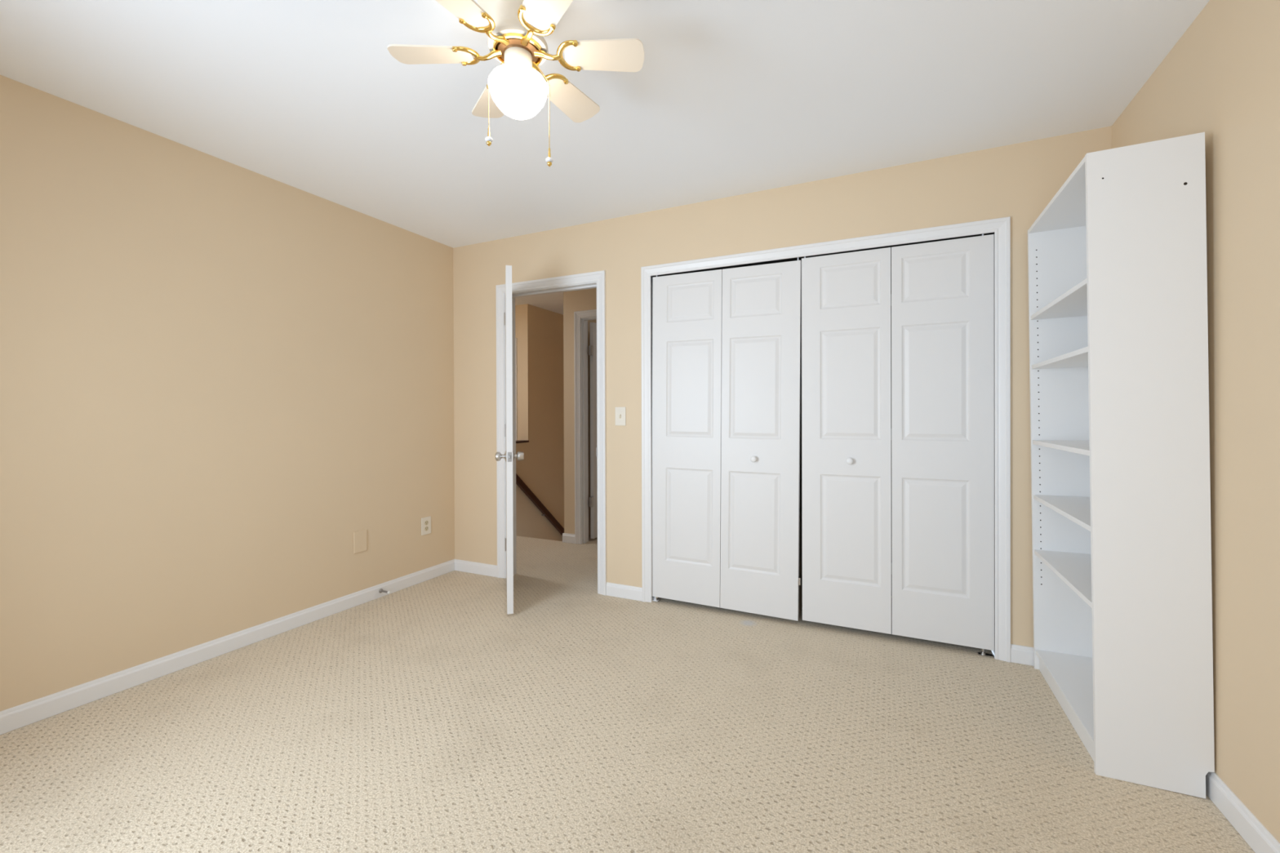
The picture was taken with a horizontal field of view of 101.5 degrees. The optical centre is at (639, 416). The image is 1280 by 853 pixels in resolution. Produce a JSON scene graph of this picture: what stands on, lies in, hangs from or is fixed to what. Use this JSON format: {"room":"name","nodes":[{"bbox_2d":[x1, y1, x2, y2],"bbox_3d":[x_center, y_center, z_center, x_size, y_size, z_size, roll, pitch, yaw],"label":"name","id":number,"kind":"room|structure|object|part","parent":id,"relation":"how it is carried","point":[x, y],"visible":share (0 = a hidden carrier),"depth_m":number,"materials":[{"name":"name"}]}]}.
{"room":"empty bedroom","nodes":[
{"label":"empty bedroom","id":0,"kind":"room"},
{"bbox_2d":[0,75,454,711],"bbox_3d":[-2.181,-0.049,2.471,0.120,2.440,3.585,0,0,25],"label":"wall","id":1,"kind":"structure","parent":0,"point":[216,375],"depth_m":2.44,"materials":[{"name":"beige paint"}]},
{"bbox_2d":[0,559,454,734],"bbox_3d":[-2.116,1.129,2.450,0.012,0.082,3.350,0,0,25],"label":"baseboard","id":2,"kind":"structure","parent":1,"relation":"attached to","point":[20,716],"depth_m":2.44,"materials":[{"name":"white paint"}]},
{"bbox_2d":[378,588,391,594],"bbox_3d":[-1.634,1.124,3.356,0.084,0.028,0.028,0,0,25],"label":"door stop","id":3,"kind":"object","parent":2,"relation":"attached to","point":[380,590],"visible":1,"depth_m":3.36,"materials":[{"name":"silver metal"}]},
{"bbox_2d":[353,529,367,553],"bbox_3d":[-1.740,0.776,3.252,0.008,0.132,0.089,0,0,25],"label":"blank plate","id":4,"kind":"object","parent":1,"relation":"attached to","point":[359,537],"visible":1,"depth_m":3.25,"materials":[{"name":"beige paint"}]},
{"bbox_2d":[421,515,431,535],"bbox_3d":[-1.520,0.776,3.718,0.007,0.124,0.086,0,0,25],"label":"wall outlet","id":5,"kind":"object","parent":1,"relation":"attached to","point":[425,522],"visible":1,"depth_m":3.71,"materials":[{"name":"beige plastic"}]},
{"bbox_2d":[515,305,519,439],"bbox_3d":[-1.882,-0.065,6.309,1.141,2.440,0.100,0,0,25],"label":"wall","id":6,"kind":"structure","parent":0,"point":[517,307],"depth_m":6.03,"materials":[{"name":"beige paint"}]},
{"bbox_2d":[515,337,517,439],"bbox_3d":[-1.857,0.125,6.233,0.970,2.060,0.017,0,0,25],"label":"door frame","id":7,"kind":"structure","parent":6,"relation":"attached to","point":[516,358],"depth_m":6.02,"materials":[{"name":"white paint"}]},
{"bbox_2d":[515,303,564,541],"bbox_3d":[-1.386,1.235,5.879,0.120,5.040,3.726,0,0,25],"label":"wall","id":8,"kind":"structure","parent":0,"point":[541,387],"depth_m":6.19,"materials":[{"name":"beige paint"}]},
{"bbox_2d":[515,440,528,443],"bbox_3d":[-1.758,0.286,5.093,0.150,0.022,1.996,0,0,25],"label":"wall cap","id":9,"kind":"object","parent":8,"relation":"on","point":[517,441],"visible":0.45,"depth_m":5.89,"materials":[{"name":"brown wood"}]},
{"bbox_2d":[515,473,564,535],"bbox_3d":[-1.135,1.117,6.189,0.069,1.451,1.693,0,0,25],"label":"handrail","id":10,"kind":"object","parent":8,"relation":"attached to","point":[519,482],"visible":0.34,"depth_m":6.06,"materials":[{"name":"brown wood"}]},
{"bbox_2d":[563,288,596,533],"bbox_3d":[0.283,-0.065,4.413,2.125,2.440,0.115,0,0,25],"label":"wall","id":11,"kind":"structure","parent":0,"point":[586,299],"depth_m":4.79,"materials":[{"name":"beige paint"}]},
{"bbox_2d":[562,533,574,543],"bbox_3d":[-0.651,1.115,4.791,0.137,0.082,0.012,0,0,25],"label":"baseboard","id":12,"kind":"structure","parent":11,"relation":"attached to","point":[566,538],"depth_m":4.79,"materials":[{"name":"white paint"}]},
{"bbox_2d":[573,309,596,544],"bbox_3d":[-0.193,0.100,4.630,0.828,2.109,0.132,0,0,25],"label":"door frame","id":13,"kind":"structure","parent":11,"relation":"attached to","point":[584,321],"depth_m":4.74,"materials":[{"name":"white paint"}]},
{"bbox_2d":[588,322,597,538],"bbox_3d":[-0.294,0.127,5.175,0.040,2.010,0.774,0,0,25],"label":"door","id":14,"kind":"structure","parent":11,"relation":"in","point":[593,347],"depth_m":4.86,"materials":[{"name":"white wood"}]},
{"bbox_2d":[0,0,1209,315],"bbox_3d":[-0.534,-1.329,3.613,6.085,0.100,7.070,0,0,25],"label":"ceiling","id":15,"kind":"structure","parent":0,"point":[727,98],"depth_m":2.04,"materials":[{"name":"white paint"}]},
{"bbox_2d":[386,0,644,166],"bbox_3d":[-0.370,-1.017,1.590,0.714,0.510,0.766,0,0,25],"label":"ceiling fan","id":16,"kind":"object","parent":15,"relation":"hanging from","point":[517,88],"visible":1,"depth_m":1.55,"materials":[{"name":"beige wood"}]},
{"bbox_3d":[-0.632,-1.099,1.587,0.242,0.005,0.115,0,11,-1],"label":"blade","id":17,"kind":"part","parent":16,"relation":"part of","materials":[{"name":"beige wood"}]},
{"bbox_3d":[-0.498,-1.098,1.361,0.115,0.005,0.242,12,6,29],"label":"blade","id":18,"kind":"part","parent":16,"relation":"part of","materials":[{"name":"white wood"}]},
{"bbox_3d":[-0.488,-1.100,1.589,0.137,0.032,0.105,0,11,-1],"label":"blade arm","id":19,"kind":"part","parent":16,"relation":"part of","materials":[{"name":"gold metal"}]},
{"bbox_3d":[-0.428,-1.100,1.487,0.105,0.032,0.137,12,6,29],"label":"blade arm","id":20,"kind":"part","parent":16,"relation":"part of","materials":[{"name":"gold metal"}]},
{"bbox_3d":[-0.504,-1.100,1.815,0.115,0.005,0.242,-13,7,-30],"label":"blade","id":21,"kind":"part","parent":16,"relation":"part of","materials":[{"name":"beige wood"}]},
{"bbox_3d":[-0.436,-0.979,1.590,0.052,0.205,0.003,0,0,0],"label":"pull chain","id":22,"kind":"part","parent":16,"relation":"part of","materials":[{"name":"gold metal"}]},
{"bbox_3d":[-0.370,-1.108,1.590,0.126,0.028,0.126,0,0,25],"label":"motor plate","id":23,"kind":"part","parent":16,"relation":"part of","materials":[{"name":"brown metal"}]},
{"bbox_3d":[-0.370,-0.979,1.590,0.178,0.122,0.178,0,0,25],"label":"globe","id":24,"kind":"part","parent":16,"relation":"part of","materials":[{"name":"white glass"}]},
{"bbox_3d":[-0.310,-1.100,1.488,0.105,0.032,0.137,12,-6,-30],"label":"blade arm","id":25,"kind":"part","parent":16,"relation":"part of","materials":[{"name":"gold metal"}]},
{"bbox_3d":[-0.302,-0.948,1.591,0.055,0.269,0.003,0,0,0],"label":"pull chain","id":26,"kind":"part","parent":16,"relation":"part of","materials":[{"name":"gold metal"}]},
{"bbox_3d":[-0.236,-1.099,1.365,0.115,0.005,0.242,12,-6,-30],"label":"blade","id":27,"kind":"part","parent":16,"relation":"part of","materials":[{"name":"white wood"}]},
{"bbox_3d":[-0.312,-1.101,1.692,0.105,0.032,0.137,-13,-6,29],"label":"blade arm","id":28,"kind":"part","parent":16,"relation":"part of","materials":[{"name":"gold metal"}]},
{"bbox_3d":[-0.252,-1.101,1.591,0.137,0.032,0.105,0,-11,-1],"label":"blade arm","id":29,"kind":"part","parent":16,"relation":"part of","materials":[{"name":"gold metal"}]},
{"bbox_3d":[-0.242,-1.101,1.818,0.115,0.005,0.242,-13,-6,29],"label":"blade","id":30,"kind":"part","parent":16,"relation":"part of","materials":[{"name":"beige wood"}]},
{"bbox_3d":[-0.108,-1.100,1.593,0.242,0.005,0.115,0,-11,-1],"label":"blade","id":31,"kind":"part","parent":16,"relation":"part of","materials":[{"name":"beige wood"}]},
{"bbox_2d":[0,534,1254,852],"bbox_3d":[-0.659,1.222,3.365,5.865,0.120,6.250,0,0,25],"label":"floor","id":32,"kind":"structure","parent":0,"point":[428,716],"depth_m":1.85,"materials":[{"name":"beige carpet"}]},
{"bbox_2d":[1027,132,1214,798],"bbox_3d":[1.762,0.149,1.996,0.281,2.018,0.795,-1,0,25],"label":"bookcase","id":33,"kind":"object","parent":32,"relation":"on","point":[1117,270],"visible":1,"depth_m":1.66,"materials":[{"name":"white wood"}]},
{"bbox_3d":[1.752,-0.453,1.998,0.269,0.018,0.762,-1,0,25],"label":"shelf","id":34,"kind":"part","parent":33,"relation":"part of","materials":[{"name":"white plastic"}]},
{"bbox_3d":[1.755,-0.227,1.998,0.269,0.018,0.762,-1,0,25],"label":"shelf","id":35,"kind":"part","parent":33,"relation":"part of","materials":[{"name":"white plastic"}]},
{"bbox_3d":[1.929,0.147,2.349,0.281,2.018,0.016,-1,0,25],"label":"panel","id":36,"kind":"part","parent":33,"relation":"part of","materials":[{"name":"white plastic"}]},
{"bbox_3d":[1.760,0.117,1.997,0.269,0.018,0.762,-1,0,25],"label":"shelf","id":37,"kind":"part","parent":33,"relation":"part of","materials":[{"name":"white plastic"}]},
{"bbox_3d":[1.764,0.367,1.997,0.269,0.018,0.762,-1,0,25],"label":"shelf","id":38,"kind":"part","parent":33,"relation":"part of","materials":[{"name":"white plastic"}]},
{"bbox_3d":[1.767,0.619,1.997,0.269,0.018,0.762,-1,0,25],"label":"shelf","id":39,"kind":"part","parent":33,"relation":"part of","materials":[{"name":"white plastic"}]},
{"bbox_3d":[1.671,1.124,2.045,0.016,0.072,0.762,-1,0,25],"label":"kick plate","id":40,"kind":"part","parent":33,"relation":"part of","materials":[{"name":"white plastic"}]},
{"bbox_3d":[1.596,0.151,1.644,0.281,2.018,0.016,-1,0,25],"label":"panel","id":41,"kind":"part","parent":33,"relation":"part of","materials":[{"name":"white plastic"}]},
{"bbox_2d":[453,125,1111,647],"bbox_3d":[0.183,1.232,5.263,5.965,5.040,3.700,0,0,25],"label":"wall","id":42,"kind":"structure","parent":0,"point":[1018,181],"depth_m":3.15,"materials":[{"name":"beige paint"}]},
{"bbox_2d":[454,559,497,577],"bbox_3d":[-1.218,1.120,3.871,0.421,0.082,0.012,0,0,25],"label":"baseboard","id":43,"kind":"structure","parent":42,"relation":"attached to","point":[484,569],"depth_m":3.86,"materials":[{"name":"white paint"}]},
{"bbox_2d":[495,265,524,614],"bbox_3d":[-0.851,0.134,3.393,0.164,2.022,0.769,0,0,-15],"label":"door","id":44,"kind":"structure","parent":42,"relation":"in","point":[509,455],"depth_m":3.03,"materials":[{"name":"white paint"},{"name":"satin nickel"}]},
{"bbox_3d":[-0.819,0.234,3.077,0.065,0.066,0.066,0,0,-15],"label":"knob","id":45,"kind":"part","parent":44,"relation":"part of","materials":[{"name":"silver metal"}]},
{"bbox_3d":[-0.755,0.234,3.027,0.023,0.056,0.010,0,0,-15],"label":"latch plate","id":46,"kind":"part","parent":44,"relation":"part of","materials":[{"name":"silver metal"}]},
{"bbox_3d":[-0.723,0.234,3.102,0.066,0.066,0.066,0,0,-15],"label":"knob","id":47,"kind":"part","parent":44,"relation":"part of","materials":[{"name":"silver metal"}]},
{"bbox_2d":[495,270,606,595],"bbox_3d":[-0.603,0.107,3.635,0.894,2.107,0.132,0,0,25],"label":"door frame","id":48,"kind":"structure","parent":42,"relation":"attached to","point":[599,277],"depth_m":3.63,"materials":[{"name":"white paint"}]},
{"bbox_2d":[615,406,626,425],"bbox_3d":[-0.127,-0.002,3.347,0.077,0.120,0.016,0,0,25],"label":"light switch","id":49,"kind":"object","parent":42,"relation":"attached to","point":[620,412],"visible":1,"depth_m":3.35,"materials":[{"name":"beige plastic"}]},
{"bbox_2d":[605,582,642,601],"bbox_3d":[-0.101,1.119,3.343,0.259,0.082,0.012,0,0,25],"label":"baseboard","id":50,"kind":"structure","parent":42,"relation":"attached to","point":[612,589],"depth_m":3.34,"materials":[{"name":"white paint"}]},
{"bbox_2d":[651,257,801,621],"bbox_3d":[0.473,0.136,3.083,0.924,2.044,0.067,1,1,25],"label":"door","id":51,"kind":"structure","parent":42,"relation":"in","point":[726,342],"depth_m":3.06,"materials":[{"name":"white wood"}]},
{"bbox_3d":[0.648,0.242,2.981,0.035,0.035,0.032,1,1,25],"label":"knob","id":52,"kind":"part","parent":51,"relation":"part of","materials":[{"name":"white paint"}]},
{"bbox_2d":[652,232,994,277],"bbox_3d":[0.901,-0.896,2.927,1.813,0.015,0.109,0,0,25],"label":"closet track","id":53,"kind":"object","parent":42,"relation":"attached to","point":[988,233],"visible":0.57,"depth_m":2.93,"materials":[{"name":"grey"}]},
{"bbox_2d":[640,216,1010,662],"bbox_3d":[0.903,0.110,2.924,1.915,2.096,0.132,0,0,25],"label":"door frame","id":54,"kind":"structure","parent":42,"relation":"attached to","point":[1001,227],"depth_m":2.52,"materials":[{"name":"white paint"}]},
{"bbox_2d":[801,233,994,657],"bbox_3d":[1.296,0.133,2.693,0.890,2.048,0.067,0,0,25],"label":"door","id":55,"kind":"structure","parent":42,"relation":"in","point":[916,560],"depth_m":2.67,"materials":[{"name":"white wood"}]},
{"bbox_3d":[1.109,0.235,2.763,0.035,0.035,0.032,0,0,25],"label":"knob","id":56,"kind":"part","parent":55,"relation":"part of","materials":[{"name":"white paint"}]},
{"bbox_2d":[1010,644,1033,666],"bbox_3d":[1.917,1.116,2.389,0.373,0.082,0.012,0,0,25],"label":"baseboard","id":57,"kind":"structure","parent":42,"relation":"attached to","point":[1023,655],"depth_m":2.44,"materials":[{"name":"white paint"}]},
{"bbox_2d":[890,249,891,493],"bbox_3d":[1.166,-0.063,3.251,2.465,2.440,0.685,0,0,25],"label":"wall","id":58,"kind":"structure","parent":0,"point":[891,250],"depth_m":3.36,"materials":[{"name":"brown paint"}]},
{"bbox_2d":[1111,0,1279,843],"bbox_3d":[1.583,-0.056,1.109,0.120,2.440,4.340,0,0,25],"label":"wall","id":59,"kind":"structure","parent":0,"point":[1220,79],"depth_m":1.46,"materials":[{"name":"beige paint"}]},
{"bbox_2d":[1205,772,1279,852],"bbox_3d":[1.367,1.124,0.803,0.012,0.082,3.350,0,0,25],"label":"baseboard","id":60,"kind":"structure","parent":59,"relation":"attached to","point":[1246,824],"depth_m":1.45,"materials":[{"name":"white paint"}]}
]}

